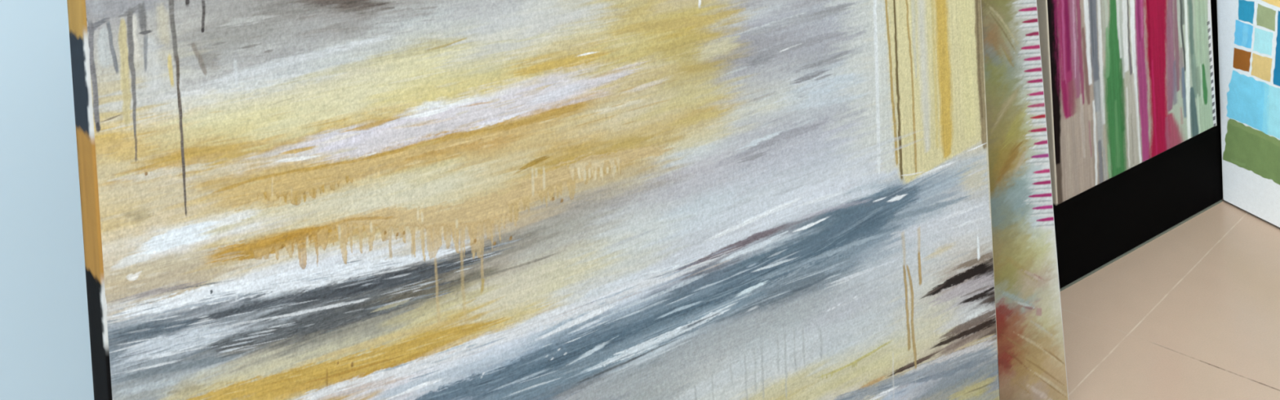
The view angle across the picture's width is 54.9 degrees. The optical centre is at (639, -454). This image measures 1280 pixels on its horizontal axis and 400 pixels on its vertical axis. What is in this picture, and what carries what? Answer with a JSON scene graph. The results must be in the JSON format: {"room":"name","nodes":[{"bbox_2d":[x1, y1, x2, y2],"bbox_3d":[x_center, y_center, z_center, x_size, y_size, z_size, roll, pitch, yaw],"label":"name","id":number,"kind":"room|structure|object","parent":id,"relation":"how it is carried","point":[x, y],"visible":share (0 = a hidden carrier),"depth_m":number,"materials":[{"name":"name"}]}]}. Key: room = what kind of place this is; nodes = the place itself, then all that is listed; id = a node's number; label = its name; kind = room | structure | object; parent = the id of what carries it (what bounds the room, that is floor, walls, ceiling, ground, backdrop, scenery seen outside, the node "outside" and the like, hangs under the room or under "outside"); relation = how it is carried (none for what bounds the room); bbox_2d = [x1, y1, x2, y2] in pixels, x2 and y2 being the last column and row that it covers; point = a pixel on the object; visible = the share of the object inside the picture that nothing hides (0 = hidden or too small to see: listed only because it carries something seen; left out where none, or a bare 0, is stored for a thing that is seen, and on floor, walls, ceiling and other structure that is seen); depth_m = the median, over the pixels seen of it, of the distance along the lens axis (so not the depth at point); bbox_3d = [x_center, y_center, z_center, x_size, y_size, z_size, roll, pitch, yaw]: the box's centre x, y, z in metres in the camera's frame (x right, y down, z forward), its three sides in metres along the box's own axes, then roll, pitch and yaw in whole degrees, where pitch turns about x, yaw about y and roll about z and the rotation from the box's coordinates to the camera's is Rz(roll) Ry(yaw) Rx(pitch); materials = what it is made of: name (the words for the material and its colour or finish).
{"room":"art studio","nodes":[
{"label":"art studio","id":0,"kind":"room"},
{"bbox_2d":[0,0,93,399],"bbox_3d":[-1.149,0.042,1.114,5.355,2.750,0.100,-4,2,-31],"label":"wall","id":1,"kind":"structure","parent":0,"point":[45,343],"depth_m":1.36,"materials":[{"name":"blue paint"}]},
{"bbox_2d":[1059,199,1279,399],"bbox_3d":[0.136,1.455,-0.824,5.355,0.060,4.760,-4,2,-31],"label":"floor","id":2,"kind":"structure","parent":0,"point":[1193,312],"depth_m":2.06,"materials":[{"name":"beige tile"}]},
{"bbox_2d":[66,0,999,399],"bbox_3d":[0.010,0.730,1.331,1.111,1.250,0.062,-4,3,-38],"label":"painting","id":3,"kind":"object","parent":2,"relation":"on","point":[281,199],"visible":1,"depth_m":1.21,"materials":[{"name":"paint"}]},
{"bbox_2d":[981,0,1068,399],"bbox_3d":[0.183,0.738,1.607,0.950,1.200,0.095,-4,2,-31],"label":"painting","id":4,"kind":"object","parent":2,"relation":"on","point":[1032,365],"visible":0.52,"depth_m":1.80,"materials":[{"name":"paint"}]},
{"bbox_2d":[1053,0,1222,291],"bbox_3d":[0.608,0.489,2.090,1.150,1.620,0.024,-4,1,-31],"label":"picture frame","id":5,"kind":"object","parent":2,"relation":"on","point":[1097,227],"visible":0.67,"depth_m":2.26,"materials":[{"name":"black paint"}]},
{"bbox_2d":[1036,0,1216,205],"bbox_3d":[0.864,0.648,2.214,0.448,0.920,0.046,-4,2,-31],"label":"painting","id":6,"kind":"object","parent":5,"relation":"attached to","point":[1126,82],"visible":0.97,"depth_m":2.18,"materials":[{"name":"paint"}]},
{"bbox_2d":[1216,0,1279,228],"bbox_3d":[1.324,0.764,2.031,0.037,1.000,0.800,-4,2,-31],"label":"canvas","id":7,"kind":"object","parent":2,"relation":"on","point":[1249,30],"visible":1,"depth_m":2.32,"materials":[{"name":"paint"}]}
]}

